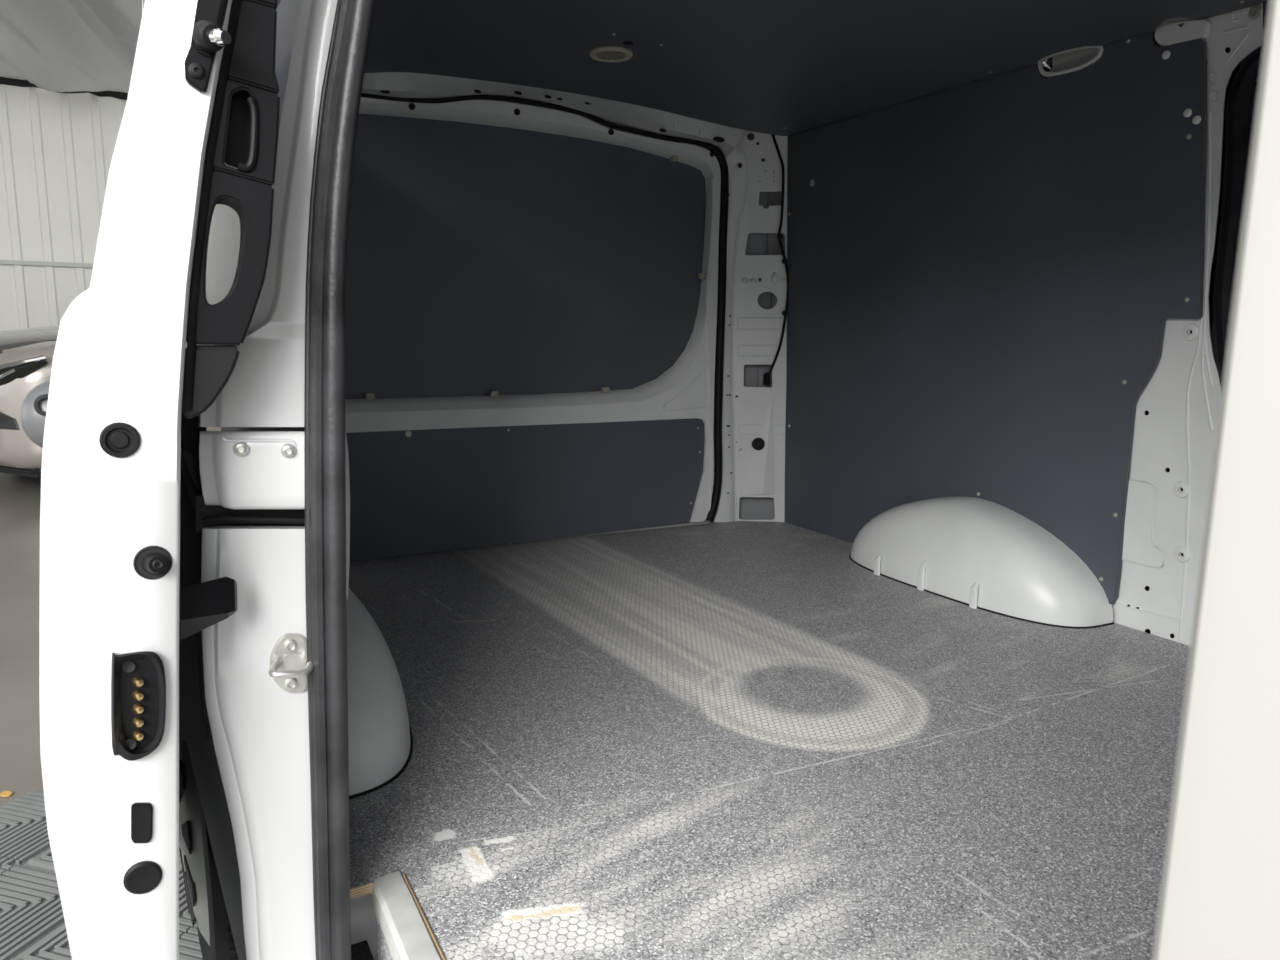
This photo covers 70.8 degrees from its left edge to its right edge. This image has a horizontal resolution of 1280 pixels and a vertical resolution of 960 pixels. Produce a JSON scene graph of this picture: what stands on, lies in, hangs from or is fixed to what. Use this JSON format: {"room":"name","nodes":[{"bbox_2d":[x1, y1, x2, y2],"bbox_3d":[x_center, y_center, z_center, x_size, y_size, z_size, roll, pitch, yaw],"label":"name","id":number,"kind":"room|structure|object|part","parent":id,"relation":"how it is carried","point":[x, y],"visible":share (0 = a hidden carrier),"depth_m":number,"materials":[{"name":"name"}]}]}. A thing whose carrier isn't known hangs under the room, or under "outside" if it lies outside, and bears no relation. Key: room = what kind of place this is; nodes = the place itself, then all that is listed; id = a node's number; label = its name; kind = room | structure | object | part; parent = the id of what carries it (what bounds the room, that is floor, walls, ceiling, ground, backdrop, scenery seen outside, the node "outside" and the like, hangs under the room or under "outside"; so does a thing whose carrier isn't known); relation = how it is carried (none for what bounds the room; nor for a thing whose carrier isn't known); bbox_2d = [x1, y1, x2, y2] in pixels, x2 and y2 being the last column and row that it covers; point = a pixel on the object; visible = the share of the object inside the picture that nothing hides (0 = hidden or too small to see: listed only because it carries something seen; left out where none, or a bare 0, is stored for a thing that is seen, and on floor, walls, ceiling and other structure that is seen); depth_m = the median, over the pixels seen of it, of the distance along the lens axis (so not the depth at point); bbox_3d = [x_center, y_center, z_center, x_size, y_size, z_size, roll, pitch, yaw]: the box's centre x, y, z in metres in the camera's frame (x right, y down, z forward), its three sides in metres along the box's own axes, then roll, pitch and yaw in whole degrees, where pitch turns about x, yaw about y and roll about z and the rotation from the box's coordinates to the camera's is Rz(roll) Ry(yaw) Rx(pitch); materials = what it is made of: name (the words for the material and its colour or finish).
{"room":"cargo van interior","nodes":[
{"label":"cargo van interior","id":0,"kind":"room"},
{"bbox_2d":[0,84,126,330],"bbox_3d":[-7.765,-2.363,9.230,11.500,3.700,0.190,-4,11,-28],"label":"wall","id":1,"kind":"structure","parent":0,"point":[57,149],"depth_m":9.83,"materials":[{"name":"grey metal"}]},
{"bbox_3d":[-6.926,-2.422,9.652,0.283,3.700,0.030,-4,11,-28],"label":"cladding panel","id":2,"kind":"part","parent":1,"relation":"part of","materials":[{"name":"white metal"}]},
{"bbox_3d":[-6.678,-2.441,9.787,0.283,3.700,0.030,-4,11,-28],"label":"cladding panel","id":3,"kind":"part","parent":1,"relation":"part of","materials":[{"name":"white metal"}]},
{"bbox_3d":[-7.253,-2.308,9.450,7.000,0.044,0.060,-4,11,-28],"label":"rail","id":4,"kind":"part","parent":1,"relation":"part of","materials":[{"name":"grey metal"}]},
{"bbox_3d":[-6.430,-2.460,9.922,0.283,3.700,0.030,-4,11,-28],"label":"cladding panel","id":5,"kind":"part","parent":1,"relation":"part of","materials":[{"name":"white metal"}]},
{"bbox_3d":[-6.182,-2.479,10.057,0.283,3.700,0.030,-4,11,-28],"label":"cladding panel","id":6,"kind":"part","parent":1,"relation":"part of","materials":[{"name":"white metal"}]},
{"bbox_3d":[-5.934,-2.498,10.192,0.283,3.700,0.030,-4,11,-28],"label":"cladding panel","id":7,"kind":"part","parent":1,"relation":"part of","materials":[{"name":"white metal"}]},
{"bbox_3d":[-5.686,-2.518,10.327,0.283,3.700,0.030,-4,11,-28],"label":"cladding panel","id":8,"kind":"part","parent":1,"relation":"part of","materials":[{"name":"white metal"}]},
{"bbox_2d":[0,0,141,99],"bbox_3d":[-4.252,-3.700,5.199,14.000,1.346,9.800,-4,11,-28],"label":"fabric","id":9,"kind":"object","parent":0,"point":[61,46],"visible":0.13,"depth_m":8.24,"materials":[{"name":"grey fabric"}]},
{"bbox_2d":[0,473,202,959],"bbox_3d":[-3.892,0.809,2.030,23.000,0.063,19.000,-4,11,-28],"label":"ground","id":10,"kind":"structure","parent":0,"point":[32,922],"depth_m":2.39,"materials":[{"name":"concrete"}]},
{"bbox_2d":[0,791,11,796],"bbox_3d":[-1.582,0.784,2.249,0.030,0.004,0.021,5,10,24],"label":"fallen leaf","id":11,"kind":"object","parent":10,"relation":"on","point":[4,793],"visible":1,"depth_m":2.25,"materials":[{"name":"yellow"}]},
{"bbox_2d":[0,325,220,477],"bbox_3d":[-3.705,-1.037,8.017,2.176,1.610,4.468,6,11,27],"label":"car","id":12,"kind":"object","parent":10,"relation":"on","point":[26,355],"visible":0.16,"depth_m":5.89,"materials":[{"name":"grey paint"}]},
{"bbox_2d":[0,412,19,429],"bbox_3d":[-4.181,-0.392,5.875,0.304,0.120,0.034,3,10,13],"label":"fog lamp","id":13,"kind":"object","parent":12,"relation":"attached to","point":[8,420],"depth_m":5.85,"materials":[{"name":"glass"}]},
{"bbox_2d":[179,740,237,959],"bbox_3d":[-0.710,0.590,1.635,0.245,0.635,0.637,-4,11,-28],"label":"wheel","id":14,"kind":"object","parent":10,"relation":"on","point":[206,905],"visible":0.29,"depth_m":1.44,"materials":[{"name":"black rubber"}]},
{"bbox_2d":[179,0,412,959],"bbox_3d":[-0.426,-0.039,1.163,0.371,1.774,2.930,-4,11,-28],"label":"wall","id":15,"kind":"structure","parent":0,"point":[265,496],"depth_m":0.96,"materials":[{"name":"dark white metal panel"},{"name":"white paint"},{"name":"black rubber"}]},
{"bbox_2d":[21,0,279,959],"bbox_3d":[-0.650,-0.046,1.229,0.260,1.320,1.039,-4,11,-28],"label":"sliding door","id":16,"kind":"structure","parent":15,"relation":"in","point":[115,613],"depth_m":0.80,"materials":[{"name":"white paint"}]},
{"bbox_3d":[-0.567,-0.067,0.883,0.058,0.066,0.180,-4,11,-28],"label":"handle","id":17,"kind":"part","parent":16,"relation":"part of","materials":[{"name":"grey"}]},
{"bbox_2d":[133,546,172,579],"bbox_3d":[-0.434,0.076,0.804,0.031,0.031,0.023,-4,11,-28],"label":"buffer","id":18,"kind":"object","parent":16,"relation":"attached to","point":[149,562],"depth_m":0.81,"materials":[{"name":"black plastic"}]},
{"bbox_3d":[-0.367,-0.382,0.767,0.042,0.101,0.009,-4,11,-28],"label":"latch plate","id":19,"kind":"part","parent":16,"relation":"part of","materials":[{"name":"black plastic"}]},
{"bbox_3d":[-0.430,0.133,0.892,0.063,0.072,0.068,-4,11,-28],"label":"stop arm","id":20,"kind":"part","parent":16,"relation":"part of","materials":[{"name":"black plastic"}]},
{"bbox_3d":[-0.370,-0.284,0.799,0.091,0.443,0.006,-4,11,-28],"label":"trim","id":21,"kind":"part","parent":16,"relation":"part of","materials":[{"name":"black plastic"}]},
{"bbox_3d":[-0.383,-0.204,0.839,0.080,0.155,0.055,-4,11,-28],"label":"grip handle","id":22,"kind":"part","parent":16,"relation":"part of","materials":[{"name":"black plastic"}]},
{"bbox_3d":[-0.367,-0.316,0.828,0.065,0.087,0.055,-4,11,-28],"label":"trim","id":23,"kind":"part","parent":16,"relation":"part of","materials":[{"name":"black plastic"}]},
{"bbox_3d":[-0.358,-0.389,0.820,0.050,0.074,0.055,-4,11,-28],"label":"trim","id":24,"kind":"part","parent":16,"relation":"part of","materials":[{"name":"black plastic"}]},
{"bbox_3d":[-0.341,-0.474,0.814,0.056,0.099,0.055,-4,11,-28],"label":"grip trim","id":25,"kind":"part","parent":16,"relation":"part of","materials":[{"name":"black plastic"}]},
{"bbox_3d":[-0.476,0.007,0.953,0.037,0.077,0.010,4,10,16],"label":"rail arm","id":26,"kind":"part","parent":15,"relation":"part of","materials":[{"name":"black plastic"}]},
{"bbox_3d":[-0.501,0.108,0.997,0.061,0.384,0.010,-4,11,-28],"label":"rail","id":27,"kind":"part","parent":15,"relation":"part of","materials":[{"name":"black"}]},
{"bbox_3d":[-0.533,0.480,1.141,0.071,0.756,0.264,-4,11,-28],"label":"sill trim","id":28,"kind":"part","parent":15,"relation":"part of","materials":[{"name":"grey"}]},
{"bbox_3d":[-0.767,-0.495,1.628,0.186,0.633,1.600,-4,11,-28],"label":"quarter panel","id":29,"kind":"part","parent":15,"relation":"part of","materials":[{"name":"grey paint"}]},
{"bbox_3d":[-0.397,-0.007,0.946,0.130,0.092,0.053,-2,10,-14],"label":"jamb plate","id":30,"kind":"part","parent":15,"relation":"part of","materials":[{"name":"white paint"}]},
{"bbox_2d":[268,633,312,692],"bbox_3d":[-0.372,0.202,0.965,0.051,0.068,0.039,-4,11,-28],"label":"door striker","id":31,"kind":"object","parent":15,"relation":"in","point":[289,668],"depth_m":0.97,"materials":[{"name":"metal"}]},
{"bbox_2d":[372,871,445,959],"bbox_3d":[-0.004,0.604,0.564,0.041,0.039,1.280,-4,11,-28],"label":"trim","id":32,"kind":"structure","parent":15,"relation":"attached to","point":[404,925],"depth_m":1.03,"materials":[{"name":"metal"}]},
{"bbox_2d":[1152,0,1279,959],"bbox_3d":[0.262,0.075,0.090,0.066,1.580,0.380,-4,11,-28],"label":"pillar","id":33,"kind":"structure","parent":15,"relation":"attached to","point":[1219,899],"depth_m":0.22,"materials":[{"name":"white metal"}]},
{"bbox_2d":[361,72,787,521],"bbox_3d":[-0.111,-0.456,2.769,1.539,1.424,0.247,-5,11,-32],"label":"door frame","id":34,"kind":"structure","parent":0,"point":[750,427],"depth_m":3.05,"materials":[{"name":"white paint"}]},
{"bbox_2d":[345,97,724,561],"bbox_3d":[-0.316,-0.449,2.774,1.750,1.500,0.109,-4,11,-28],"label":"sliding door","id":35,"kind":"structure","parent":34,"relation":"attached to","point":[532,290],"depth_m":2.73,"materials":[{"name":"white paint"}]},
{"bbox_3d":[-0.309,-0.654,2.753,1.215,0.804,0.010,-4,11,-28],"label":"window panel","id":36,"kind":"part","parent":35,"relation":"part of","materials":[{"name":"plastic"}]},
{"bbox_3d":[-0.317,0.011,2.819,1.229,0.370,0.012,-4,11,-28],"label":"panel","id":37,"kind":"part","parent":35,"relation":"part of","materials":[{"name":"plastic"}]},
{"bbox_2d":[763,134,788,384],"bbox_3d":[0.464,-0.736,3.027,0.084,0.829,0.029,1,10,-1],"label":"cable","id":38,"kind":"object","parent":34,"relation":"attached to","point":[766,376],"visible":0.98,"depth_m":3.02,"materials":[{"name":"black rubber"}]},
{"bbox_2d":[142,0,1268,135],"bbox_3d":[0.605,-0.864,1.052,2.060,0.121,3.900,-4,11,-28],"label":"ceiling","id":39,"kind":"structure","parent":0,"point":[774,67],"depth_m":2.01,"materials":[{"name":"plastic"}]},
{"bbox_2d":[589,46,632,62],"bbox_3d":[-0.067,-0.988,2.092,0.101,0.009,0.101,-4,11,-28],"label":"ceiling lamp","id":40,"kind":"object","parent":39,"relation":"in","point":[611,54],"visible":1,"depth_m":2.08,"materials":[{"name":"beige plastic"}]},
{"bbox_2d":[349,519,1189,959],"bbox_3d":[0.330,0.536,1.647,1.895,0.272,2.862,-4,11,-28],"label":"floor","id":41,"kind":"structure","parent":0,"point":[705,740],"depth_m":1.44,"materials":[{"name":"grey speckled vinyl flooring"}]},
{"bbox_2d":[786,1,1268,645],"bbox_3d":[1.113,-0.191,1.976,0.330,1.700,3.000,-4,11,-28],"label":"wall","id":42,"kind":"structure","parent":0,"point":[1011,292],"depth_m":2.21,"materials":[{"name":"plastic"},{"name":"white paint"}]},
{"bbox_2d":[1038,46,1103,76],"bbox_3d":[0.996,-0.959,2.068,0.044,0.052,0.165,-4,11,-28],"label":"lamp","id":43,"kind":"object","parent":42,"relation":"attached to","point":[1073,60],"visible":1,"depth_m":2.06,"materials":[{"name":"white paint"}]},
{"bbox_2d":[1162,51,1169,58],"bbox_3d":[1.091,-0.882,1.869,0.006,0.017,0.017,-4,11,-28],"label":"washer","id":44,"kind":"object","parent":42,"relation":"in","point":[1165,54],"depth_m":1.87,"materials":[{"name":"white paint"}]},
{"bbox_2d":[1183,109,1191,116],"bbox_3d":[1.121,-0.752,1.845,0.006,0.017,0.017,-4,11,-28],"label":"washer","id":45,"kind":"object","parent":42,"relation":"in","point":[1186,112],"depth_m":1.84,"materials":[{"name":"white paint"}]},
{"bbox_2d":[1192,116,1200,123],"bbox_3d":[1.131,-0.732,1.831,0.006,0.017,0.017,-4,11,-28],"label":"washer","id":46,"kind":"object","parent":42,"relation":"in","point":[1195,119],"depth_m":1.83,"materials":[{"name":"white paint"}]},
{"bbox_3d":[1.555,-0.178,1.338,0.045,1.400,1.370,-4,11,-28],"label":"door","id":47,"kind":"part","parent":42,"relation":"part of","materials":[{"name":"metal"}]}
]}

